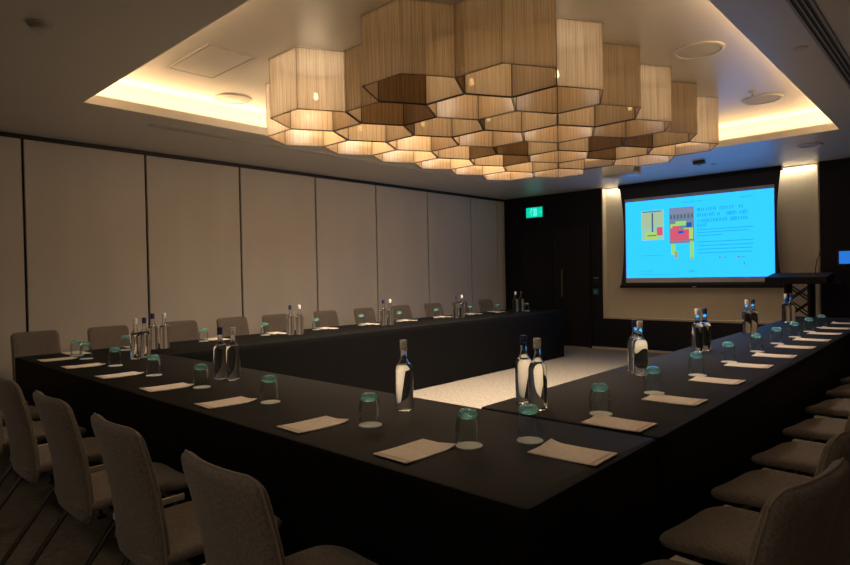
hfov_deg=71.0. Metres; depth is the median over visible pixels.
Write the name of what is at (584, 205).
wall
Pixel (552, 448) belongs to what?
notepad
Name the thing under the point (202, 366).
tumbler
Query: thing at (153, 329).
water bottle
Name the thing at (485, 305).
chair
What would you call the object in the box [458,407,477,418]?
tumbler
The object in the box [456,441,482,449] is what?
coaster
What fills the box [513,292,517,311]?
water bottle
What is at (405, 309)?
chair
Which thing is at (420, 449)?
notepad
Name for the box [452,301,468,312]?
chair
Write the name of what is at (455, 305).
water bottle
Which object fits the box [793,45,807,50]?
ceiling sensor
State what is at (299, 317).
water bottle
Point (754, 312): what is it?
water bottle
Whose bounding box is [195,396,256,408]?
notepad
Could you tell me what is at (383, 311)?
water bottle
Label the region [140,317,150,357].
water bottle
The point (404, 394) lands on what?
water bottle
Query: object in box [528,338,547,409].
water bottle
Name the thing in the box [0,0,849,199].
ceiling
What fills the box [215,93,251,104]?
ceiling speaker
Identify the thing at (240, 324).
chair
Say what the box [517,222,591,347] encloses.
door
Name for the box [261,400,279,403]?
coaster
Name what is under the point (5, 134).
trim
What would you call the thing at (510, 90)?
chandelier
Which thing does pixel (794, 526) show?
chair
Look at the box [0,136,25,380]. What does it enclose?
partition panel
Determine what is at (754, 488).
chair
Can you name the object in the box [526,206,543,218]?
exit sign
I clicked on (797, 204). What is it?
wall
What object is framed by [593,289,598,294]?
door release
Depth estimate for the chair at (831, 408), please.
3.58 m
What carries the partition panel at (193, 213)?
attached to the wall at (22, 162)
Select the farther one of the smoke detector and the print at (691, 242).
the print at (691, 242)
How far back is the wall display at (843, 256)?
7.78 m
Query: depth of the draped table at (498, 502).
2.04 m
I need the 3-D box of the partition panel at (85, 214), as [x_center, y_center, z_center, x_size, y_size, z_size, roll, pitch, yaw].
[-3.416,-0.042,6.092,0.030,2.668,1.116,-1,1,43]
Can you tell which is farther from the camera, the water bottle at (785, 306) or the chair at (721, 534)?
the water bottle at (785, 306)
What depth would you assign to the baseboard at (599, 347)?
9.91 m
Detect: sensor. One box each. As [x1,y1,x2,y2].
[693,160,705,165]
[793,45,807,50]
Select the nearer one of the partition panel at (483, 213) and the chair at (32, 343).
the chair at (32, 343)
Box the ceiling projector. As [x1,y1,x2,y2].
[602,165,641,178]
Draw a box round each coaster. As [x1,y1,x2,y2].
[146,374,161,376]
[193,385,210,388]
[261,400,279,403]
[359,422,381,427]
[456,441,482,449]
[517,436,542,444]
[590,411,612,415]
[644,391,664,394]
[689,373,706,376]
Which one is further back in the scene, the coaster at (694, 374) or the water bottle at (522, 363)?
the coaster at (694, 374)
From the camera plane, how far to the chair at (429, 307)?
9.19 m
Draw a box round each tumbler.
[71,340,80,343]
[81,342,90,346]
[109,347,119,351]
[121,335,128,338]
[147,355,158,359]
[194,363,207,369]
[262,375,276,382]
[360,392,377,401]
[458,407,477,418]
[518,403,538,414]
[591,382,607,391]
[645,366,660,373]
[690,352,702,358]
[722,342,733,346]
[751,333,761,337]
[771,327,780,331]
[789,322,798,325]
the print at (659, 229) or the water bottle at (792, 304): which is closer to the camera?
the water bottle at (792, 304)
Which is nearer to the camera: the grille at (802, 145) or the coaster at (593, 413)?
the coaster at (593, 413)
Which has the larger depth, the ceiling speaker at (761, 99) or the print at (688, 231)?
the print at (688, 231)
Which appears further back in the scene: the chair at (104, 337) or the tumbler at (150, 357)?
the chair at (104, 337)
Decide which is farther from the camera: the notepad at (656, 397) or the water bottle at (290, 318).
the water bottle at (290, 318)
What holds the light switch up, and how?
attached to the wall at (584, 205)
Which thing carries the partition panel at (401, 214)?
attached to the wall at (22, 162)
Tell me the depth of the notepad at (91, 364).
4.10 m
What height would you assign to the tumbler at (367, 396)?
0.122 m
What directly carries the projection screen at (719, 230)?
hanging from the ceiling
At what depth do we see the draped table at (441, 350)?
6.71 m
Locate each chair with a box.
[0,378,105,564]
[0,405,54,483]
[0,416,86,484]
[5,330,60,425]
[28,390,193,564]
[87,325,129,349]
[90,412,281,564]
[166,320,199,341]
[181,449,377,564]
[216,317,248,336]
[262,314,286,332]
[314,310,338,327]
[353,307,375,323]
[392,305,411,319]
[424,303,443,316]
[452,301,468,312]
[478,299,493,311]
[641,457,849,564]
[659,430,849,564]
[711,414,849,564]
[751,441,824,512]
[782,418,846,473]
[805,398,849,441]
[825,384,849,417]
[839,376,849,383]
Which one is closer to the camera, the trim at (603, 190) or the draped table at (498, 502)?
the draped table at (498, 502)
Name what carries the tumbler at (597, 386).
on the coaster at (593, 413)
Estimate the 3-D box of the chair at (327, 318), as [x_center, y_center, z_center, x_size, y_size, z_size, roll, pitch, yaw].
[-1.155,0.802,7.616,0.662,0.876,0.477,-1,1,42]
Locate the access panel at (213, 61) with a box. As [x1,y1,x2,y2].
[166,44,256,78]
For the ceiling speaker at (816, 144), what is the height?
0.013 m
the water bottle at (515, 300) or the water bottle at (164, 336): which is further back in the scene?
the water bottle at (515, 300)
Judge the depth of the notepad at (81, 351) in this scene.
4.87 m
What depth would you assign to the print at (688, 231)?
9.06 m
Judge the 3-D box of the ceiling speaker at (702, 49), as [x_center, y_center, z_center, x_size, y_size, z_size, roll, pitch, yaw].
[2.070,-1.752,4.504,0.360,0.013,0.360,-1,1,43]
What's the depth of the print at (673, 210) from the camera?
9.12 m
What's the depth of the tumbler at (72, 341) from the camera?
4.68 m
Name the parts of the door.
handle, push plate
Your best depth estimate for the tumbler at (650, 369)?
2.79 m
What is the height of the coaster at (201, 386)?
0.003 m
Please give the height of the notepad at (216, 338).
0.014 m
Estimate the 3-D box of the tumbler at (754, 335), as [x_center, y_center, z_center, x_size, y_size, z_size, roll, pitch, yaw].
[2.312,0.418,4.156,0.086,0.122,0.086,-1,1,28]
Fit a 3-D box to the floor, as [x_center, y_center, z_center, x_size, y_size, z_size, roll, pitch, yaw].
[0.789,1.286,4.762,8.130,0.100,11.400,-1,1,43]
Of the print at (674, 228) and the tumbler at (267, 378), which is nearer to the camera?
the tumbler at (267, 378)
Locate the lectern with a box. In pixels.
[765,272,843,316]
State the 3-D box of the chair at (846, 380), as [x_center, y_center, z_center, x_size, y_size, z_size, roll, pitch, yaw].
[3.503,0.747,4.417,0.477,0.876,0.662,-2,1,-38]
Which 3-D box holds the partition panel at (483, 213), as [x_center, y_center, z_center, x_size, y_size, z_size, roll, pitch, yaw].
[1.100,-0.194,10.970,0.030,2.668,0.776,-1,1,43]
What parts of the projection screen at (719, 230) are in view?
picture panel, picture panel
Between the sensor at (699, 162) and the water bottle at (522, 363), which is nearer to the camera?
the water bottle at (522, 363)
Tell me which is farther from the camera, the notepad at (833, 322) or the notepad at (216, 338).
the notepad at (833, 322)
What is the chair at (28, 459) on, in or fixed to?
on the floor
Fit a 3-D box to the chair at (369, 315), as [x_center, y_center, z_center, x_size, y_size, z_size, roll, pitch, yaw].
[-0.702,0.787,8.093,0.662,0.876,0.477,-1,1,41]
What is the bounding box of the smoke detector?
[26,19,54,34]
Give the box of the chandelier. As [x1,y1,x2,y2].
[265,0,718,180]
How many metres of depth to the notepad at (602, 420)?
2.25 m
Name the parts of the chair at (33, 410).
seat, leg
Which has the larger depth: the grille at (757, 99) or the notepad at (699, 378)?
the grille at (757, 99)
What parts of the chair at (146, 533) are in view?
leg, backrest, seat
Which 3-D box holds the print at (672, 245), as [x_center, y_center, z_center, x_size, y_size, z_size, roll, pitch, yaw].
[3.844,-0.517,9.222,0.060,0.170,0.002,-1,1,43]
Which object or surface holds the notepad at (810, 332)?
on the draped table at (703, 447)
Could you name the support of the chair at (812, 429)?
on the floor
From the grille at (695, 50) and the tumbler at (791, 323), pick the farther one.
the tumbler at (791, 323)
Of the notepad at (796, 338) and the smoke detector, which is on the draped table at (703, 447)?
the notepad at (796, 338)
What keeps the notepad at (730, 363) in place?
on the draped table at (703, 447)
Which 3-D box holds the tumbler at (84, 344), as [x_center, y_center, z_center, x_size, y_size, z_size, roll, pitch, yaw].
[-2.562,0.512,4.500,0.086,0.122,0.086,-1,1,9]
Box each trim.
[0,131,504,201]
[601,162,820,323]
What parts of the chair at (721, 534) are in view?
rail, seat, backrest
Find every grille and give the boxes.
[218,95,248,102]
[677,44,720,57]
[745,95,779,103]
[800,144,819,146]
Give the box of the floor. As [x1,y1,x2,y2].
[0,346,814,564]
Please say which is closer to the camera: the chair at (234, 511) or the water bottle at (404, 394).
the chair at (234, 511)
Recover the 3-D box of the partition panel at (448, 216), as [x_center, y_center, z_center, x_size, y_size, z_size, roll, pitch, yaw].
[0.441,-0.172,10.259,0.030,2.668,1.116,-1,1,43]
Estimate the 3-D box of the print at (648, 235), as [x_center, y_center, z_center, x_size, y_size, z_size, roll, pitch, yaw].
[3.590,-0.740,9.450,0.200,0.120,0.001,-1,1,43]
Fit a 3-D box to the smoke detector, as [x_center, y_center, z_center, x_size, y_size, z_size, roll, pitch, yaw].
[-2.093,-1.384,3.243,0.130,0.048,0.130,-1,1,43]
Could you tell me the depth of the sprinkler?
5.57 m
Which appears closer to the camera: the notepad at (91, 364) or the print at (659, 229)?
the notepad at (91, 364)
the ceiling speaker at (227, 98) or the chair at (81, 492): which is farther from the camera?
the ceiling speaker at (227, 98)
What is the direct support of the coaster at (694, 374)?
on the draped table at (703, 447)
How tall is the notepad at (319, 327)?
0.014 m
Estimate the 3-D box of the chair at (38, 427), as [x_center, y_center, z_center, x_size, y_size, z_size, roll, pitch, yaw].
[-2.326,0.878,3.376,0.477,0.876,0.662,-1,1,43]
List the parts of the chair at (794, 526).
seat, backrest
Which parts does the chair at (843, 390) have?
seat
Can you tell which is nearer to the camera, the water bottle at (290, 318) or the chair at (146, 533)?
the chair at (146, 533)
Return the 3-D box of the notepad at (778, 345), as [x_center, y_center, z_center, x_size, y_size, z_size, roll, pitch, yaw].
[2.696,0.465,4.334,0.236,0.014,0.152,0,1,44]
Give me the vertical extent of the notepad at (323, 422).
0.014 m
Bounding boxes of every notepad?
[38,357,77,361]
[61,350,90,354]
[61,363,105,368]
[94,371,143,378]
[139,382,193,391]
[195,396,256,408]
[205,337,228,340]
[267,332,286,333]
[276,416,348,433]
[317,327,337,328]
[373,439,455,463]
[527,438,617,465]
[580,412,657,431]
[641,392,707,405]
[688,374,745,384]
[723,361,773,368]
[752,352,796,357]
[775,344,816,348]
[793,337,830,340]
[807,331,841,334]
[820,326,849,328]
[831,321,849,323]
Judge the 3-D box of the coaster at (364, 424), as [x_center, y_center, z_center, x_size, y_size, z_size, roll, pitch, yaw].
[-0.213,0.554,2.320,0.091,0.003,0.091,-1,1,43]
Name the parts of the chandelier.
lamp shade, lamp shade, lamp shade, lamp shade, lamp shade, lamp shade, lamp shade, lamp shade, lamp shade, lamp shade, lamp shade, lamp shade, lamp shade, lamp shade, lamp shade, lamp shade, lamp shade, lamp shade, lamp shade, lamp shade, lamp shade, lamp shade, lamp shade, lamp shade, lamp shade, lamp shade, lamp shade, lamp shade, lamp shade, lamp shade, lamp shade, lamp shade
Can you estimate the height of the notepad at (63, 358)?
0.014 m
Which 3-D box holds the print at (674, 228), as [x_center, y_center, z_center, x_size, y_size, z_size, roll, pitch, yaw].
[3.870,-0.827,9.188,0.110,0.090,0.002,-1,1,43]
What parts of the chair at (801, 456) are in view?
seat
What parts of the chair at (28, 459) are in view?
leg, backrest, leg, seat, rail, leg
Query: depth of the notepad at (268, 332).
6.22 m
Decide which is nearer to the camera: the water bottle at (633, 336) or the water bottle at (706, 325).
the water bottle at (633, 336)
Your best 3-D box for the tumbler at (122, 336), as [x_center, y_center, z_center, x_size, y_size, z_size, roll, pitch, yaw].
[-2.525,0.505,5.025,0.086,0.122,0.086,-1,1,21]
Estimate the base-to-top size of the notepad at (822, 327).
0.014 m
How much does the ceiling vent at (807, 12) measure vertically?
0.007 m
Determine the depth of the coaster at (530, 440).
2.05 m
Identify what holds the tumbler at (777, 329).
on the coaster
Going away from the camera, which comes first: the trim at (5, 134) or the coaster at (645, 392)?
the coaster at (645, 392)
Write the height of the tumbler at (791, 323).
0.122 m
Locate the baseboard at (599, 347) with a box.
[564,345,671,352]
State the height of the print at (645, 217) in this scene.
0.240 m
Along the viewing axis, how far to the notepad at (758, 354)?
3.92 m
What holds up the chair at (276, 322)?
on the floor
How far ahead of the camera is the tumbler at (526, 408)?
2.04 m
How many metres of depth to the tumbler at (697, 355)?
3.25 m
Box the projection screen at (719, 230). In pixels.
[618,166,783,287]
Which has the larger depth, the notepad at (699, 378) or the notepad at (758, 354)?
the notepad at (758, 354)
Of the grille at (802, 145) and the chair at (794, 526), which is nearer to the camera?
the chair at (794, 526)
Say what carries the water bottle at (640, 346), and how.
on the draped table at (703, 447)
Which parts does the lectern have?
truss post, truss post, truss post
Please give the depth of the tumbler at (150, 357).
3.62 m
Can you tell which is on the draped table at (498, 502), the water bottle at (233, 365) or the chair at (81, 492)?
the water bottle at (233, 365)
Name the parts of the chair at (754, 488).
seat, backrest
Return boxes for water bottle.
[129,318,141,359]
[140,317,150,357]
[148,313,157,348]
[159,313,169,348]
[213,327,226,379]
[226,327,240,379]
[286,305,294,334]
[295,305,303,334]
[380,300,386,325]
[387,299,393,324]
[395,340,413,410]
[453,295,458,317]
[459,295,464,317]
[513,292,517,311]
[515,335,531,403]
[518,291,523,310]
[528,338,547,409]
[628,319,636,372]
[633,321,647,375]
[691,309,703,351]
[701,308,710,349]
[742,300,751,333]
[750,299,757,332]
[782,294,789,321]
[789,293,795,321]
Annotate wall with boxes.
[21,139,377,331]
[504,158,849,351]
[606,163,818,321]
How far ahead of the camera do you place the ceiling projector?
7.17 m
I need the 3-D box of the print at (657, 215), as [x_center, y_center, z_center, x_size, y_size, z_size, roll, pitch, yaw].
[3.665,-1.010,9.372,0.140,0.220,0.001,-1,1,43]
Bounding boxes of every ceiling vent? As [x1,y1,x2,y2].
[147,123,498,183]
[785,0,849,88]
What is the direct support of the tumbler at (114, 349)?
on the coaster
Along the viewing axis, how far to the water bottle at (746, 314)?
5.30 m
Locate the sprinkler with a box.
[748,90,756,96]
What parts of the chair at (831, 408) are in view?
rail, seat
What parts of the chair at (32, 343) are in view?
backrest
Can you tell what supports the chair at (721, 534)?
on the floor
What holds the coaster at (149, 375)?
on the draped table at (498, 502)
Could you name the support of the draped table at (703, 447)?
on the floor
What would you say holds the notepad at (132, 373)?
on the draped table at (498, 502)
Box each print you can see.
[641,213,650,228]
[645,232,657,239]
[653,211,661,225]
[657,227,662,235]
[670,207,692,213]
[670,229,688,240]
[671,244,674,254]
[672,226,679,231]
[675,221,685,225]
[684,227,692,238]
[690,241,693,258]
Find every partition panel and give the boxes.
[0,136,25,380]
[23,139,147,351]
[145,155,241,342]
[239,167,316,334]
[315,177,377,325]
[375,185,428,321]
[427,192,471,315]
[470,198,497,312]
[496,201,505,309]
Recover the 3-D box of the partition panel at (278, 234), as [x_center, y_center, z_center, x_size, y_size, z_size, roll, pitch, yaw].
[-1.875,-0.094,7.757,0.030,2.668,1.116,-1,1,43]
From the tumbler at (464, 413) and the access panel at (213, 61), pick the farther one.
the access panel at (213, 61)
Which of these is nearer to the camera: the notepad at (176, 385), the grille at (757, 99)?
the notepad at (176, 385)
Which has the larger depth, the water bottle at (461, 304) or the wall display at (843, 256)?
the water bottle at (461, 304)
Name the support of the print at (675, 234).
attached to the projection screen at (719, 230)
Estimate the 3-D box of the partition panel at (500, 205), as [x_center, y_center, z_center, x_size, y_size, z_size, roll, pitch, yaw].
[1.457,-0.206,11.356,0.030,2.668,0.226,-1,1,43]
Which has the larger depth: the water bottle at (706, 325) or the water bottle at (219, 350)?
the water bottle at (706, 325)
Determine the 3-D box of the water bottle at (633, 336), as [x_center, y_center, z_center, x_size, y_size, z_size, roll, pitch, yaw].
[1.200,0.363,3.405,0.079,0.302,0.079,-1,1,-7]
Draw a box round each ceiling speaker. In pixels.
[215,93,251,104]
[673,41,724,59]
[741,93,783,104]
[796,142,822,147]
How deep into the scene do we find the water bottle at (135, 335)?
4.39 m
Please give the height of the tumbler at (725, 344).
0.122 m
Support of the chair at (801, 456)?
on the floor
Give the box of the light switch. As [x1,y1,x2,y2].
[593,277,598,282]
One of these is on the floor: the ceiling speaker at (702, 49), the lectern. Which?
the lectern
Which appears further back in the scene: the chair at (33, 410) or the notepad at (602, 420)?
the chair at (33, 410)
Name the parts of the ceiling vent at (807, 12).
blade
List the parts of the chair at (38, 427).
backrest, leg, seat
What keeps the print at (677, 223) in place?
attached to the projection screen at (719, 230)
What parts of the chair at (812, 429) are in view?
rail, seat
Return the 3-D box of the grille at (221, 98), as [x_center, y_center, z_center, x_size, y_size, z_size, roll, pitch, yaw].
[-1.760,-1.689,5.475,0.270,0.006,0.270,-1,1,43]
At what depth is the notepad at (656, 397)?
2.64 m
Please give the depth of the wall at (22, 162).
5.69 m
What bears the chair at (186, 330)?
on the floor
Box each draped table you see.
[15,347,656,564]
[151,309,563,393]
[481,316,849,564]
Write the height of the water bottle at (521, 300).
0.302 m
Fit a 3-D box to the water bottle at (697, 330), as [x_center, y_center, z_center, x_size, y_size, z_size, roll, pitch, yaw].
[1.939,0.337,4.240,0.079,0.302,0.079,-1,1,26]
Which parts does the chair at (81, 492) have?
leg, backrest, leg, seat, rail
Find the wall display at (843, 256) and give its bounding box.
[837,250,849,264]
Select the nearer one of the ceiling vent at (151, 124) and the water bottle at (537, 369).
the water bottle at (537, 369)
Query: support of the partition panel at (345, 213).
attached to the wall at (22, 162)
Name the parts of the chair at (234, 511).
backrest, seat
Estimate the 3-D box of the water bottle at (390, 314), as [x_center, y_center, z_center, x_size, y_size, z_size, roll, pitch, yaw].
[-0.412,0.350,7.044,0.079,0.302,0.079,-1,1,30]

